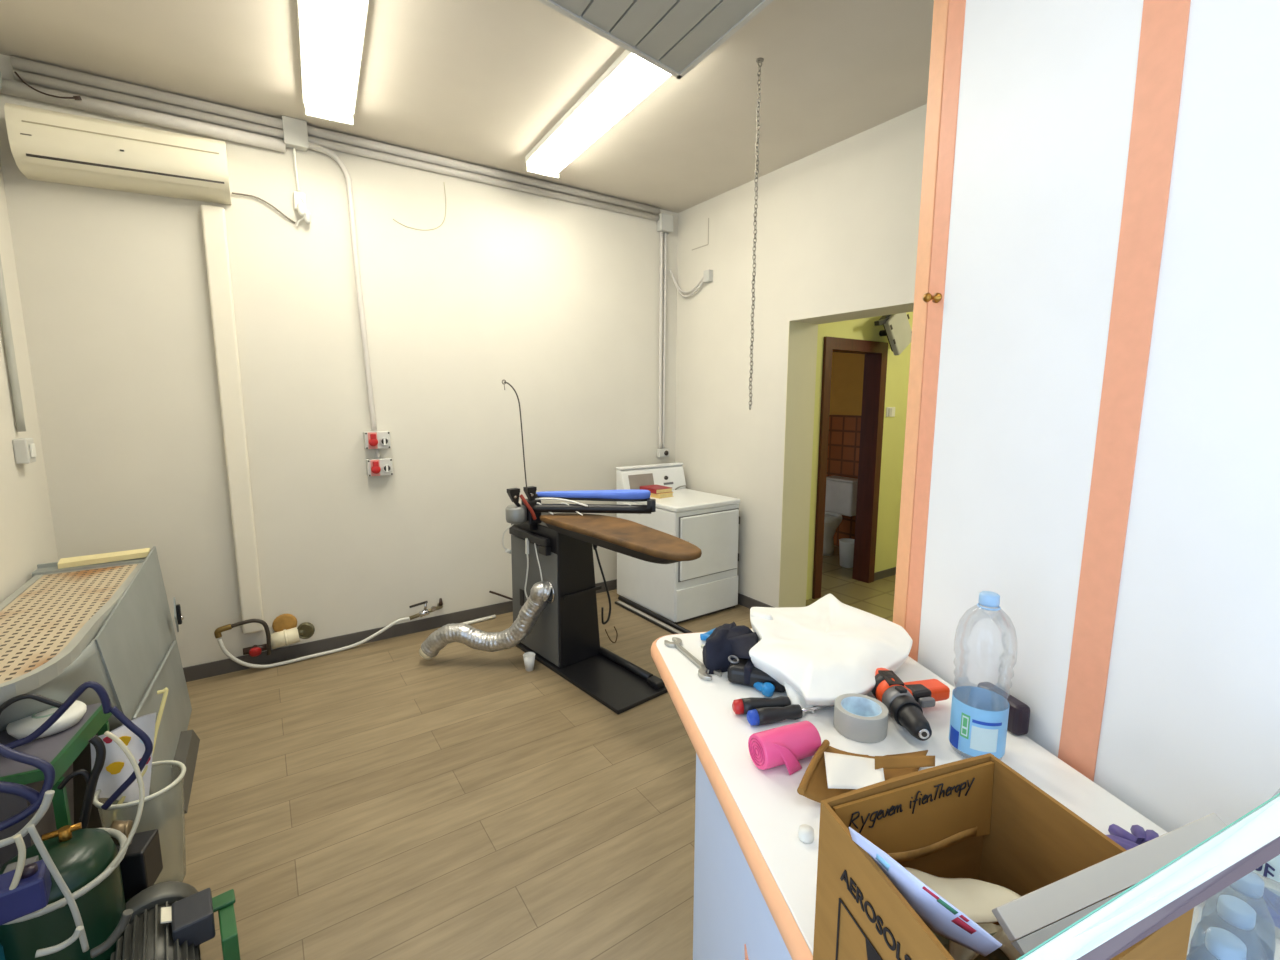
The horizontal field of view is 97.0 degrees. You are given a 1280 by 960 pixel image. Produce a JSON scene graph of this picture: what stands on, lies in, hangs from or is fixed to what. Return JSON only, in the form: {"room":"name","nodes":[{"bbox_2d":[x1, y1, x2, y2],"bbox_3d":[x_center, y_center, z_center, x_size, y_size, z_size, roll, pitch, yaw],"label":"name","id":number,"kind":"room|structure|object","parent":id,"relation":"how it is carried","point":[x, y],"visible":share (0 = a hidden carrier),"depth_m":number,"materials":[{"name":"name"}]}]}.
{"room":"laundry","nodes":[
{"label":"laundry","id":0,"kind":"room"},
{"bbox_2d":[0,160,58,602],"bbox_3d":[-1.277,-0.017,0.219,0.100,3.168,6.195,-5,10,-34],"label":"wall","id":1,"kind":"structure","parent":0,"point":[27,535],"depth_m":2.58,"materials":[{"name":"paint"}]},
{"bbox_2d":[0,256,25,431],"bbox_3d":[-2.768,-0.931,2.437,0.028,1.440,0.033,-5,10,-34],"label":"conduit pipe","id":2,"kind":"object","parent":1,"relation":"attached to","point":[4,312],"visible":1,"depth_m":2.48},
{"bbox_2d":[12,438,36,463],"bbox_3d":[-2.749,-0.132,2.534,0.052,0.110,0.100,-5,10,-34],"label":"light switch","id":3,"kind":"object","parent":1,"relation":"attached to","point":[24,448],"visible":1,"depth_m":2.50,"materials":[{"name":"grey plastic"}]},
{"bbox_2d":[0,54,677,667],"bbox_3d":[-1.273,-0.543,3.987,4.374,3.168,0.100,-5,10,-34],"label":"wall","id":4,"kind":"structure","parent":0,"point":[556,300],"depth_m":3.50,"materials":[{"name":"paint"}]},
{"bbox_2d":[4,103,230,204],"bbox_3d":[-2.511,-1.589,2.788,0.785,0.298,0.232,-5,10,-34],"label":"air conditioner","id":5,"kind":"object","parent":4,"relation":"attached to","point":[46,145],"visible":1,"depth_m":2.70,"materials":[{"name":"beige plastic"}]},
{"bbox_2d":[232,192,294,223],"bbox_3d":[-2.115,-1.533,3.190,0.292,0.115,0.016,-6,10,-37],"label":"power cable","id":6,"kind":"object","parent":5,"relation":"hanging from","point":[232,192],"visible":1,"depth_m":3.19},
{"bbox_2d":[0,78,285,151],"bbox_3d":[-2.465,-1.841,2.887,1.116,0.060,0.062,-5,10,-34],"label":"conduit pipe","id":7,"kind":"object","parent":4,"relation":"attached to","point":[9,87],"visible":0.97,"depth_m":2.83,"materials":[{"name":"plastic"}]},
{"bbox_2d":[14,71,81,99],"bbox_3d":[-2.746,-1.824,2.628,0.223,0.082,0.022,-5,9,-30],"label":"loose cable","id":8,"kind":"object","parent":7,"relation":"hanging from","point":[15,72],"visible":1,"depth_m":2.62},
{"bbox_2d":[200,204,263,633],"bbox_3d":[-2.303,-0.284,3.215,0.104,2.395,0.070,-5,10,-34],"label":"pipe trunking","id":9,"kind":"object","parent":4,"relation":"attached to","point":[213,217],"visible":0.97,"depth_m":3.17,"materials":[{"name":"plastic"}]},
{"bbox_2d":[270,614,314,648],"bbox_3d":[-2.133,0.917,3.473,0.236,0.187,0.114,-5,10,-34],"label":"pipe stub","id":10,"kind":"object","parent":4,"relation":"attached to","point":[286,633],"visible":0.98,"depth_m":3.46,"materials":[{"name":"beige plastic"}]},
{"bbox_2d":[214,619,270,654],"bbox_3d":[-2.306,0.932,3.295,0.263,0.240,0.041,-5,9,-30],"label":"hose","id":11,"kind":"object","parent":10,"relation":"attached to","point":[217,633],"visible":1,"depth_m":3.29,"materials":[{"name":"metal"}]},
{"bbox_2d":[243,644,266,656],"bbox_3d":[-2.288,1.020,3.387,0.140,0.063,0.079,-5,10,-34],"label":"valve","id":12,"kind":"object","parent":10,"relation":"attached to","point":[255,650],"visible":0.94,"depth_m":3.36,"materials":[{"name":"red plastic"}]},
{"bbox_2d":[282,116,308,151],"bbox_3d":[-1.957,-1.961,3.212,0.120,0.144,0.074,-5,10,-34],"label":"junction box","id":13,"kind":"object","parent":4,"relation":"attached to","point":[295,134],"visible":0.96,"depth_m":3.19,"materials":[{"name":"grey plastic"}]},
{"bbox_2d":[293,148,310,225],"bbox_3d":[-1.949,-1.679,3.255,0.078,0.423,0.077,-5,10,-34],"label":"plug","id":14,"kind":"object","parent":13,"relation":"hanging from","point":[299,197],"visible":1,"depth_m":3.26,"materials":[{"name":"white plastic"}]},
{"bbox_2d":[293,191,306,210],"bbox_3d":[-1.970,-1.613,3.280,0.060,0.100,0.030,-5,10,-34],"label":"socket","id":15,"kind":"object","parent":14,"relation":"attached to","point":[297,195],"depth_m":3.26,"materials":[{"name":"white plastic"}]},
{"bbox_2d":[10,55,659,214],"bbox_3d":[-1.366,-2.058,3.615,3.659,0.051,0.052,-5,10,-34],"label":"conduit pipe","id":16,"kind":"object","parent":4,"relation":"attached to","point":[18,63],"visible":1,"depth_m":3.16,"materials":[{"name":"plastic"}]},
{"bbox_2d":[12,69,658,220],"bbox_3d":[-1.368,-2.007,3.625,3.659,0.043,0.044,-5,10,-34],"label":"conduit pipe","id":17,"kind":"object","parent":4,"relation":"attached to","point":[28,77],"visible":0.98,"depth_m":3.17,"materials":[{"name":"plastic"}]},
{"bbox_2d":[308,142,376,430],"bbox_3d":[-1.805,-1.132,3.450,0.278,1.662,0.037,-6,10,-36],"label":"conduit pipe","id":18,"kind":"object","parent":4,"relation":"attached to","point":[312,146],"visible":0.99,"depth_m":3.47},
{"bbox_2d":[363,431,390,448],"bbox_3d":[-1.682,-0.254,3.627,0.150,0.110,0.098,-5,10,-34],"label":"panel","id":19,"kind":"object","parent":4,"relation":"attached to","point":[374,439],"visible":1,"depth_m":3.61,"materials":[{"name":"grey plastic"}]},
{"bbox_2d":[368,434,377,445],"bbox_3d":[-1.688,-0.252,3.582,0.054,0.078,0.031,-5,10,-34],"label":"socket","id":20,"kind":"object","parent":19,"relation":"attached to","point":[372,438],"depth_m":3.57,"materials":[{"name":"plastic"}]},
{"bbox_2d":[380,437,388,445],"bbox_3d":[-1.638,-0.247,3.631,0.054,0.055,0.012,-5,10,-34],"label":"socket","id":21,"kind":"object","parent":19,"relation":"attached to","point":[384,441],"depth_m":3.63,"materials":[{"name":"plastic"}]},
{"bbox_2d":[375,449,379,458],"bbox_3d":[-1.696,-0.171,3.664,0.028,0.062,0.028,-5,10,-34],"label":"conduit pipe","id":22,"kind":"object","parent":4,"relation":"attached to","point":[377,451],"visible":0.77,"depth_m":3.65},
{"bbox_2d":[366,458,392,476],"bbox_3d":[-1.678,-0.081,3.654,0.150,0.110,0.098,-5,10,-34],"label":"panel","id":23,"kind":"object","parent":4,"relation":"attached to","point":[382,466],"visible":1,"depth_m":3.64,"materials":[{"name":"grey plastic"}]},
{"bbox_2d":[371,461,380,473],"bbox_3d":[-1.684,-0.079,3.609,0.054,0.078,0.031,-5,10,-34],"label":"socket","id":24,"kind":"object","parent":23,"relation":"attached to","point":[375,465],"depth_m":3.60,"materials":[{"name":"plastic"}]},
{"bbox_2d":[382,464,391,472],"bbox_3d":[-1.634,-0.074,3.658,0.054,0.055,0.012,-5,10,-34],"label":"socket","id":25,"kind":"object","parent":23,"relation":"attached to","point":[386,468],"depth_m":3.66,"materials":[{"name":"plastic"}]},
{"bbox_2d":[183,579,616,681],"bbox_3d":[-1.327,0.998,4.098,3.972,0.085,0.012,-5,10,-34],"label":"baseboard","id":26,"kind":"structure","parent":4,"relation":"attached to","point":[196,672],"depth_m":3.69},
{"bbox_2d":[393,184,445,229],"bbox_3d":[-1.419,-1.781,3.648,0.338,0.327,0.005,-5,10,-34],"label":"loose wire","id":27,"kind":"object","parent":4,"relation":"attached to","point":[444,184],"visible":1,"depth_m":3.72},
{"bbox_2d":[409,598,442,619],"bbox_3d":[-1.486,0.890,3.932,0.229,0.120,0.080,-5,10,-34],"label":"tap","id":28,"kind":"object","parent":4,"relation":"attached to","point":[425,611],"visible":1,"depth_m":3.91,"materials":[{"name":"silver metal"}]},
{"bbox_2d":[489,591,512,599],"bbox_3d":[-1.034,0.868,4.258,0.205,0.115,0.028,-5,10,-34],"label":"pipe","id":29,"kind":"object","parent":4,"relation":"attached to","point":[492,592],"visible":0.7,"depth_m":4.24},
{"bbox_2d":[658,232,662,448],"bbox_3d":[0.176,-1.162,4.806,0.030,1.792,0.030,-5,10,-34],"label":"conduit pipe","id":30,"kind":"object","parent":4,"relation":"attached to","point":[661,233],"visible":1,"depth_m":4.78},
{"bbox_2d":[657,448,669,456],"bbox_3d":[0.204,-0.238,4.945,0.110,0.072,0.056,-5,10,-34],"label":"wall socket","id":31,"kind":"object","parent":4,"relation":"attached to","point":[664,452],"visible":1,"depth_m":4.92,"materials":[{"name":"grey plastic"}]},
{"bbox_2d":[662,233,666,447],"bbox_3d":[0.208,-1.165,4.827,0.034,1.792,0.026,-5,10,-34],"label":"conduit pipe","id":32,"kind":"object","parent":4,"relation":"attached to","point":[665,234],"visible":1,"depth_m":4.81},
{"bbox_2d":[657,213,672,233],"bbox_3d":[0.205,-2.114,4.670,0.123,0.131,0.074,-5,10,-34],"label":"junction box","id":33,"kind":"object","parent":4,"relation":"attached to","point":[665,222],"visible":0.95,"depth_m":4.64,"materials":[{"name":"grey plastic"}]},
{"bbox_2d":[0,0,933,212],"bbox_3d":[0.495,-1.798,1.180,4.374,0.100,6.395,-5,10,-34],"label":"ceiling","id":34,"kind":"structure","parent":0,"point":[476,82],"depth_m":2.73,"materials":[{"name":"paint"}]},
{"bbox_2d":[297,0,368,125],"bbox_3d":[-1.283,-1.867,2.360,0.242,0.094,1.505,-4,9,-29],"label":"ceiling light","id":35,"kind":"object","parent":34,"relation":"attached to","point":[331,32],"visible":1,"depth_m":2.46,"materials":[{"name":"white plastic"}]},
{"bbox_2d":[525,50,670,178],"bbox_3d":[-0.256,-1.968,3.098,0.242,0.094,1.502,-5,9,-31],"label":"ceiling light","id":36,"kind":"object","parent":34,"relation":"attached to","point":[630,78],"visible":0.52,"depth_m":2.96,"materials":[{"name":"white plastic"}]},
{"bbox_2d":[537,0,773,78],"bbox_3d":[0.035,-1.637,1.492,1.034,0.306,1.085,-5,10,-34],"label":"ceiling vent","id":37,"kind":"object","parent":34,"relation":"hanging from","point":[674,36],"visible":1,"depth_m":1.92,"materials":[{"name":"silver metal"}]},
{"bbox_2d":[749,58,763,409],"bbox_3d":[0.555,-1.151,2.739,0.036,1.612,0.036,2,8,11],"label":"hanging chain","id":38,"kind":"object","parent":34,"relation":"hanging from","point":[758,60],"visible":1,"depth_m":2.72,"materials":[{"name":"metal"}]},
{"bbox_2d":[135,545,895,959],"bbox_3d":[1.038,1.279,2.782,6.584,0.100,7.700,-5,10,-34],"label":"floor","id":39,"kind":"structure","parent":0,"point":[377,800],"depth_m":2.25,"materials":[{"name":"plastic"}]},
{"bbox_2d":[0,546,199,828],"bbox_3d":[-2.103,0.861,2.177,0.534,0.885,1.470,-5,10,-34],"label":"machine","id":40,"kind":"object","parent":39,"relation":"on","point":[105,619],"visible":0.62,"depth_m":2.17,"materials":[{"name":"grey metal"}]},
{"bbox_2d":[0,681,240,959],"bbox_3d":[-1.543,0.986,1.553,0.700,0.812,0.950,-5,10,-34],"label":"air compressor","id":41,"kind":"object","parent":39,"relation":"on","point":[69,890],"visible":1,"depth_m":1.48,"materials":[{"name":"green metal"}]},
{"bbox_2d":[93,760,185,809],"bbox_3d":[-1.580,1.139,1.818,0.225,0.374,0.225,-5,10,-34],"label":"hose","id":42,"kind":"object","parent":41,"relation":"on","point":[181,765],"visible":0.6,"depth_m":1.75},
{"bbox_2d":[90,712,155,801],"bbox_3d":[-1.627,0.892,1.793,0.169,0.271,0.072,-5,10,-34],"label":"bag","id":43,"kind":"object","parent":42,"relation":"in","point":[117,768],"visible":0.67,"depth_m":1.78,"materials":[{"name":"white"}]},
{"bbox_2d":[103,737,111,743],"bbox_3d":[-1.646,0.804,1.754,0.026,0.024,0.002,-5,10,-34],"label":"print","id":44,"kind":"object","parent":43,"relation":"attached to","point":[106,740],"depth_m":1.75},
{"bbox_2d":[106,762,123,774],"bbox_3d":[-1.631,0.896,1.761,0.043,0.040,0.002,-5,10,-34],"label":"print","id":45,"kind":"object","parent":43,"relation":"attached to","point":[112,768],"depth_m":1.76},
{"bbox_2d":[120,736,130,745],"bbox_3d":[-1.623,0.822,1.778,0.039,0.036,0.002,-5,10,-34],"label":"print","id":46,"kind":"object","parent":43,"relation":"attached to","point":[126,740],"depth_m":1.78},
{"bbox_2d":[110,687,168,823],"bbox_3d":[-1.603,0.969,1.837,0.041,0.529,0.205,2,8,11],"label":"stick","id":47,"kind":"object","parent":42,"relation":"in","point":[165,691],"visible":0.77,"depth_m":1.86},
{"bbox_2d":[217,617,409,667],"bbox_3d":[-1.996,0.986,3.561,1.049,0.250,0.040,-6,10,-37],"label":"hose","id":48,"kind":"object","parent":39,"relation":"on","point":[220,642],"visible":1,"depth_m":3.50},
{"bbox_2d":[463,615,495,624],"bbox_3d":[-1.240,1.030,4.076,0.422,0.025,0.025,-6,10,-38],"label":"tube","id":49,"kind":"object","parent":39,"relation":"on","point":[491,616],"visible":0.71,"depth_m":4.13,"materials":[{"name":"plastic"}]},
{"bbox_2d":[523,652,535,670],"bbox_3d":[-0.663,1.092,3.396,0.075,0.095,0.075,-5,10,-34],"label":"plastic cup","id":50,"kind":"object","parent":39,"relation":"on","point":[529,657],"visible":1,"depth_m":3.38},
{"bbox_2d":[502,380,701,713],"bbox_3d":[-0.233,0.292,3.261,1.655,1.717,0.658,6,10,38],"label":"ironing board","id":51,"kind":"object","parent":39,"relation":"on","point":[553,543],"visible":1,"depth_m":3.36,"materials":[{"name":"black paint"}]},
{"bbox_2d":[419,581,554,659],"bbox_3d":[-0.925,0.850,3.428,0.860,0.514,0.134,1,8,5],"label":"duct","id":52,"kind":"object","parent":51,"relation":"attached to","point":[474,638],"visible":1,"depth_m":3.40,"materials":[{"name":"metal"}]},
{"bbox_2d":[525,538,528,553],"bbox_3d":[-0.689,0.404,3.456,0.018,0.100,0.026,-7,10,-40],"label":"cable","id":53,"kind":"object","parent":51,"relation":"on","point":[526,539],"depth_m":3.45,"materials":[{"name":"white plastic"}]},
{"bbox_2d":[538,496,649,501],"bbox_3d":[-0.283,0.110,3.434,0.690,0.013,0.116,1,8,6],"label":"tray","id":54,"kind":"object","parent":51,"relation":"on","point":[564,498],"depth_m":3.38,"materials":[{"name":"black paint"}]},
{"bbox_2d":[615,596,692,633],"bbox_3d":[0.109,1.018,4.164,0.096,0.032,1.030,-6,10,-35],"label":"bar","id":55,"kind":"object","parent":39,"relation":"on","point":[619,603],"visible":0.66,"depth_m":4.19,"materials":[{"name":"black paint"}]},
{"bbox_2d":[616,462,740,623],"bbox_3d":[0.299,0.448,4.471,0.646,1.075,0.802,-6,10,-35],"label":"dryer","id":56,"kind":"object","parent":39,"relation":"on","point":[683,591],"visible":0.82,"depth_m":4.23,"materials":[{"name":"white metal"}]},
{"bbox_2d":[650,492,673,498],"bbox_3d":[0.139,0.108,4.435,0.150,0.034,0.200,-7,10,-41],"label":"book","id":57,"kind":"object","parent":56,"relation":"on","point":[670,494],"visible":0.54,"depth_m":4.36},
{"bbox_2d":[640,485,671,493],"bbox_3d":[0.127,0.072,4.446,0.165,0.034,0.210,-6,10,-36],"label":"book","id":58,"kind":"object","parent":57,"relation":"on","point":[656,489],"visible":0.82,"depth_m":4.39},
{"bbox_2d":[693,753,791,959],"bbox_3d":[0.596,1.075,0.574,0.530,0.913,2.045,-1,8,-11],"label":"cabinet","id":59,"kind":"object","parent":39,"relation":"on","point":[731,911],"depth_m":1.29,"materials":[{"name":"laminate"}]},
{"bbox_2d":[823,476,857,555],"bbox_3d":[2.023,0.382,6.013,0.555,0.785,0.380,-5,10,-34],"label":"toilet","id":60,"kind":"object","parent":39,"relation":"on","point":[841,492],"visible":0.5,"depth_m":5.95,"materials":[{"name":"ceramic"}]},
{"bbox_2d":[839,538,853,567],"bbox_3d":[2.042,0.717,5.549,0.188,0.250,0.188,-5,10,-34],"label":"waste bin","id":61,"kind":"object","parent":39,"relation":"on","point":[846,546],"visible":0.73,"depth_m":5.49,"materials":[{"name":"white plastic"}]},
{"bbox_2d":[651,628,1279,959],"bbox_3d":[0.543,1.041,0.628,0.655,0.966,2.238,-1,8,-11],"label":"countertop","id":62,"kind":"structure","parent":39,"relation":"on","point":[755,880],"depth_m":1.06,"materials":[{"name":"white laminate"}]},
{"bbox_2d":[664,637,721,680],"bbox_3d":[0.129,0.450,1.438,0.058,0.010,0.240,-3,9,-23],"label":"spanner","id":63,"kind":"object","parent":62,"relation":"on","point":[703,673],"visible":0.98,"depth_m":1.42,"materials":[{"name":"metal"}]},
{"bbox_2d":[700,628,714,647],"bbox_3d":[0.195,0.432,1.512,0.067,0.026,0.166,1,8,5],"label":"pliers","id":64,"kind":"object","parent":62,"relation":"on","point":[706,635],"visible":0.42,"depth_m":1.54,"materials":[{"name":"plastic"}]},
{"bbox_2d":[702,622,757,673],"bbox_3d":[0.223,0.414,1.399,0.138,0.092,0.182,2,8,12],"label":"tool pouch","id":65,"kind":"object","parent":62,"relation":"on","point":[725,640],"visible":0.91,"depth_m":1.37,"materials":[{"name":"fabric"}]},
{"bbox_2d":[727,655,785,691],"bbox_3d":[0.272,0.445,1.309,0.141,0.055,0.066,3,9,22],"label":"holster","id":66,"kind":"object","parent":62,"relation":"on","point":[740,671],"visible":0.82,"depth_m":1.29,"materials":[{"name":"plastic"}]},
{"bbox_2d":[732,696,790,714],"bbox_3d":[0.319,0.471,1.201,0.253,0.033,0.034,-1,8,-10],"label":"screwdriver","id":67,"kind":"object","parent":62,"relation":"on","point":[742,706],"visible":0.7,"depth_m":1.18,"materials":[{"name":"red plastic"}]},
{"bbox_2d":[753,682,774,696],"bbox_3d":[0.263,0.457,1.314,0.031,0.029,0.154,-3,8,-18],"label":"cutter","id":68,"kind":"object","parent":62,"relation":"on","point":[767,689],"visible":0.63,"depth_m":1.25,"materials":[{"name":"plastic"}]},
{"bbox_2d":[748,721,820,774],"bbox_3d":[0.266,0.482,1.025,0.122,0.060,0.073,-3,9,-22],"label":"roll","id":69,"kind":"object","parent":62,"relation":"on","point":[787,744],"visible":0.99,"depth_m":1.01,"materials":[{"name":"pink plastic"}]},
{"bbox_2d":[747,704,833,725],"bbox_3d":[0.331,0.476,1.169,0.235,0.033,0.033,-2,8,-15],"label":"screwdriver","id":70,"kind":"object","parent":62,"relation":"on","point":[765,715],"visible":0.98,"depth_m":1.14,"materials":[{"name":"black plastic"}]},
{"bbox_2d":[749,594,912,716],"bbox_3d":[0.432,0.408,1.409,0.457,0.101,0.410,-5,10,-34],"label":"cloth bundle","id":71,"kind":"object","parent":62,"relation":"on","point":[824,650],"visible":0.98,"depth_m":1.31,"materials":[{"name":"fabric"}]},
{"bbox_2d":[834,693,888,742],"bbox_3d":[0.441,0.474,1.131,0.100,0.048,0.100,-5,10,-34],"label":"tape roll","id":72,"kind":"object","parent":62,"relation":"on","point":[857,717],"visible":1,"depth_m":1.10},
{"bbox_2d":[797,740,934,802],"bbox_3d":[0.394,0.496,0.978,0.281,0.053,0.146,0,8,0],"label":"wrapper","id":73,"kind":"object","parent":62,"relation":"on","point":[813,785],"visible":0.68,"depth_m":0.97,"materials":[{"name":"cardboard"}]},
{"bbox_2d":[824,752,884,788],"bbox_3d":[0.360,0.489,0.943,0.098,0.013,0.116,2,8,14],"label":"receipt","id":74,"kind":"object","parent":73,"relation":"on","point":[843,771],"visible":0.88,"depth_m":0.95,"materials":[{"name":"white paper"}]},
{"bbox_2d":[871,668,949,740],"bbox_3d":[0.582,0.458,1.165,0.158,0.068,0.217,0,8,-2],"label":"cordless drill","id":75,"kind":"object","parent":62,"relation":"on","point":[905,701],"visible":0.95,"depth_m":1.16,"materials":[{"name":"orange plastic"}]},
{"bbox_2d":[949,591,1008,758],"bbox_3d":[0.627,0.356,1.037,0.098,0.308,0.098,0,8,-4],"label":"water bottle","id":76,"kind":"object","parent":62,"relation":"on","point":[979,716],"visible":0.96,"depth_m":1.02,"materials":[{"name":"plastic"}]},
{"bbox_2d":[813,753,1193,959],"bbox_3d":[0.333,0.462,0.550,0.269,0.232,0.223,-3,8,-20],"label":"carton","id":77,"kind":"object","parent":62,"relation":"on","point":[977,817],"visible":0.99,"depth_m":0.61,"materials":[{"name":"cardboard"}]},
{"bbox_2d":[849,827,1001,956],"bbox_3d":[0.239,0.361,0.492,0.024,0.050,0.133,-7,10,-41],"label":"leaflet","id":78,"kind":"object","parent":77,"relation":"in","point":[943,918],"visible":0.98,"depth_m":0.48,"materials":[{"name":"white"}]},
{"bbox_2d":[876,854,889,870],"bbox_3d":[0.221,0.348,0.515,0.004,0.012,0.018,-4,9,-29],"label":"print","id":79,"kind":"object","parent":78,"relation":"on","point":[882,860],"depth_m":0.51},
{"bbox_2d":[922,886,938,899],"bbox_3d":[0.242,0.344,0.471,0.014,0.008,0.002,7,10,39],"label":"print","id":80,"kind":"object","parent":78,"relation":"on","point":[927,893],"depth_m":0.47},
{"bbox_2d":[936,898,957,914],"bbox_3d":[0.252,0.350,0.465,0.017,0.010,0.002,7,10,39],"label":"print","id":81,"kind":"object","parent":78,"relation":"on","point":[943,907],"depth_m":0.47},
{"bbox_2d":[952,917,975,933],"bbox_3d":[0.263,0.362,0.460,0.018,0.012,0.003,6,10,37],"label":"print","id":82,"kind":"object","parent":78,"relation":"on","point":[960,925],"depth_m":0.46},
{"bbox_2d":[959,915,969,921],"bbox_3d":[0.262,0.354,0.457,0.007,0.005,0.002,6,10,38],"label":"print","id":83,"kind":"object","parent":78,"relation":"on","point":[962,918],"depth_m":0.46},
{"bbox_2d":[904,867,1020,923],"bbox_3d":[0.330,0.418,0.582,0.095,0.019,0.085,-2,8,-14],"label":"paper bag","id":84,"kind":"object","parent":77,"relation":"in","point":[975,898],"visible":0.69,"depth_m":0.56,"materials":[{"name":"paper"}]},
{"bbox_2d":[930,923,1040,959],"bbox_3d":[0.376,0.491,0.605,0.144,0.048,0.056,0,8,0],"label":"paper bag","id":85,"kind":"object","parent":77,"relation":"in","point":[1007,951],"visible":0.3,"depth_m":0.59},
{"bbox_2d":[992,813,1226,955],"bbox_3d":[0.411,0.340,0.484,0.232,0.072,0.033,-2,8,-13],"label":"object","id":86,"kind":"object","parent":77,"relation":"in","point":[1026,914],"visible":0.74,"depth_m":0.48,"materials":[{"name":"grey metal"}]},
{"bbox_2d":[1016,793,1279,959],"bbox_3d":[0.413,0.316,0.433,0.362,0.089,0.034,-3,8,-18],"label":"glass pane","id":87,"kind":"object","parent":77,"relation":"in","point":[1243,846],"visible":1,"depth_m":0.43,"materials":[{"name":"glass"}]},
{"bbox_2d":[977,682,1029,734],"bbox_3d":[0.736,0.464,1.155,0.038,0.062,0.110,-1,8,-10],"label":"case","id":88,"kind":"object","parent":62,"relation":"on","point":[1019,712],"visible":0.64,"depth_m":1.11,"materials":[{"name":"black plastic"}]},
{"bbox_2d":[1106,824,1210,900],"bbox_3d":[0.689,0.528,0.805,0.142,0.031,0.115,1,8,10],"label":"glove","id":89,"kind":"object","parent":62,"relation":"on","point":[1119,835],"visible":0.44,"depth_m":0.83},
{"bbox_2d":[1187,895,1255,959],"bbox_3d":[0.583,0.495,0.564,0.055,0.164,0.055,-5,10,-34],"label":"cap","id":90,"kind":"object","parent":62,"relation":"on","point":[1235,911],"visible":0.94,"depth_m":0.55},
{"bbox_2d":[1205,927,1246,959],"bbox_3d":[0.537,0.500,0.529,0.055,0.164,0.055,-5,10,-34],"label":"cap","id":91,"kind":"object","parent":62,"relation":"on","point":[1221,943],"visible":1,"depth_m":0.51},
{"bbox_2d":[1196,871,1273,959],"bbox_3d":[0.629,0.490,0.599,0.055,0.164,0.055,-5,10,-34],"label":"water bottle","id":92,"kind":"object","parent":62,"relation":"on","point":[1251,885],"visible":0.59,"depth_m":0.60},
{"bbox_2d":[1246,854,1279,928],"bbox_3d":[0.800,0.448,0.690,0.069,0.223,0.071,-5,10,-34],"label":"bottle","id":93,"kind":"object","parent":62,"relation":"on","point":[1267,906],"visible":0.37,"depth_m":0.69,"materials":[{"name":"plastic"}]},
{"bbox_2d":[893,0,1279,831],"bbox_3d":[0.879,0.051,0.549,0.087,2.950,1.932,-1,8,-11],"label":"partition panel","id":94,"kind":"object","parent":39,"relation":"on","point":[1092,443],"visible":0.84,"depth_m":0.96,"materials":[{"name":"white laminate"}]},
{"bbox_2d":[675,104,926,607],"bbox_3d":[2.179,-0.335,2.539,0.300,3.168,6.195,-5,10,-34],"label":"wall","id":95,"kind":"structure","parent":0,"point":[837,226],"depth_m":4.06,"materials":[{"name":"paint"}]},
{"bbox_2d":[669,269,712,296],"bbox_3d":[0.419,-1.637,4.642,0.067,0.250,0.463,-7,11,-41],"label":"wall box","id":96,"kind":"object","parent":95,"relation":"attached to","point":[707,277],"visible":1,"depth_m":4.59,"materials":[{"name":"grey plastic"}]},
{"bbox_2d":[692,218,708,249],"bbox_3d":[0.485,-1.978,4.562,0.002,0.204,0.208,-5,10,-34],"label":"hatch outline","id":97,"kind":"object","parent":95,"relation":"attached to","point":[708,218],"visible":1,"depth_m":4.49},
{"bbox_2d":[738,593,774,608],"bbox_3d":[0.663,0.918,4.688,0.012,0.085,1.234,-5,10,-34],"label":"baseboard","id":98,"kind":"structure","parent":95,"relation":"attached to","point":[743,600],"depth_m":4.40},
{"bbox_2d":[778,321,817,607],"bbox_3d":[1.147,-0.041,4.117,0.300,2.144,0.004,-5,10,-34],"label":"trim","id":99,"kind":"structure","parent":95,"relation":"attached to","point":[802,337],"depth_m":4.10,"materials":[{"name":"paint"}]},
{"bbox_2d":[830,352,864,415],"bbox_3d":[2.292,-1.319,6.031,0.100,1.250,1.580,-5,10,-34],"label":"wall","id":100,"kind":"structure","parent":0,"point":[847,374],"depth_m":6.08,"materials":[{"name":"paint"}]},
{"bbox_2d":[827,415,860,545],"bbox_3d":[2.287,0.020,6.204,0.120,1.450,1.560,-5,10,-34],"label":"tiles","id":101,"kind":"structure","parent":100,"relation":"attached to","point":[844,430],"depth_m":6.17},
{"bbox_2d":[806,312,912,599],"bbox_3d":[2.060,-0.438,4.959,2.210,2.700,0.120,-5,10,-34],"label":"wall","id":102,"kind":"structure","parent":0,"point":[897,376],"depth_m":4.97,"materials":[{"name":"yellow paint"}]},
{"bbox_2d":[812,336,887,598],"bbox_3d":[1.713,-0.103,4.766,0.810,2.090,0.165,-5,10,-34],"label":"door frame","id":103,"kind":"structure","parent":102,"relation":"in","point":[876,353],"depth_m":4.85,"materials":[{"name":"red wood"}]},
{"bbox_2d":[874,567,895,580],"bbox_3d":[2.548,0.831,5.391,1.114,0.070,0.012,-5,10,-34],"label":"baseboard","id":104,"kind":"structure","parent":102,"relation":"attached to","point":[892,571],"depth_m":5.18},
{"bbox_2d":[886,407,894,416],"bbox_3d":[2.191,-0.594,4.940,0.120,0.085,0.022,-5,10,-34],"label":"wall switch","id":105,"kind":"object","parent":102,"relation":"attached to","point":[890,411],"visible":1,"depth_m":4.92,"materials":[{"name":"white plastic"}]},
{"bbox_2d":[874,313,911,354],"bbox_3d":[2.018,-1.212,4.621,0.477,0.388,0.209,-5,10,-34],"label":"light","id":106,"kind":"object","parent":102,"relation":"attached to","point":[898,332],"visible":0.8,"depth_m":4.55,"materials":[{"name":"white plastic"}]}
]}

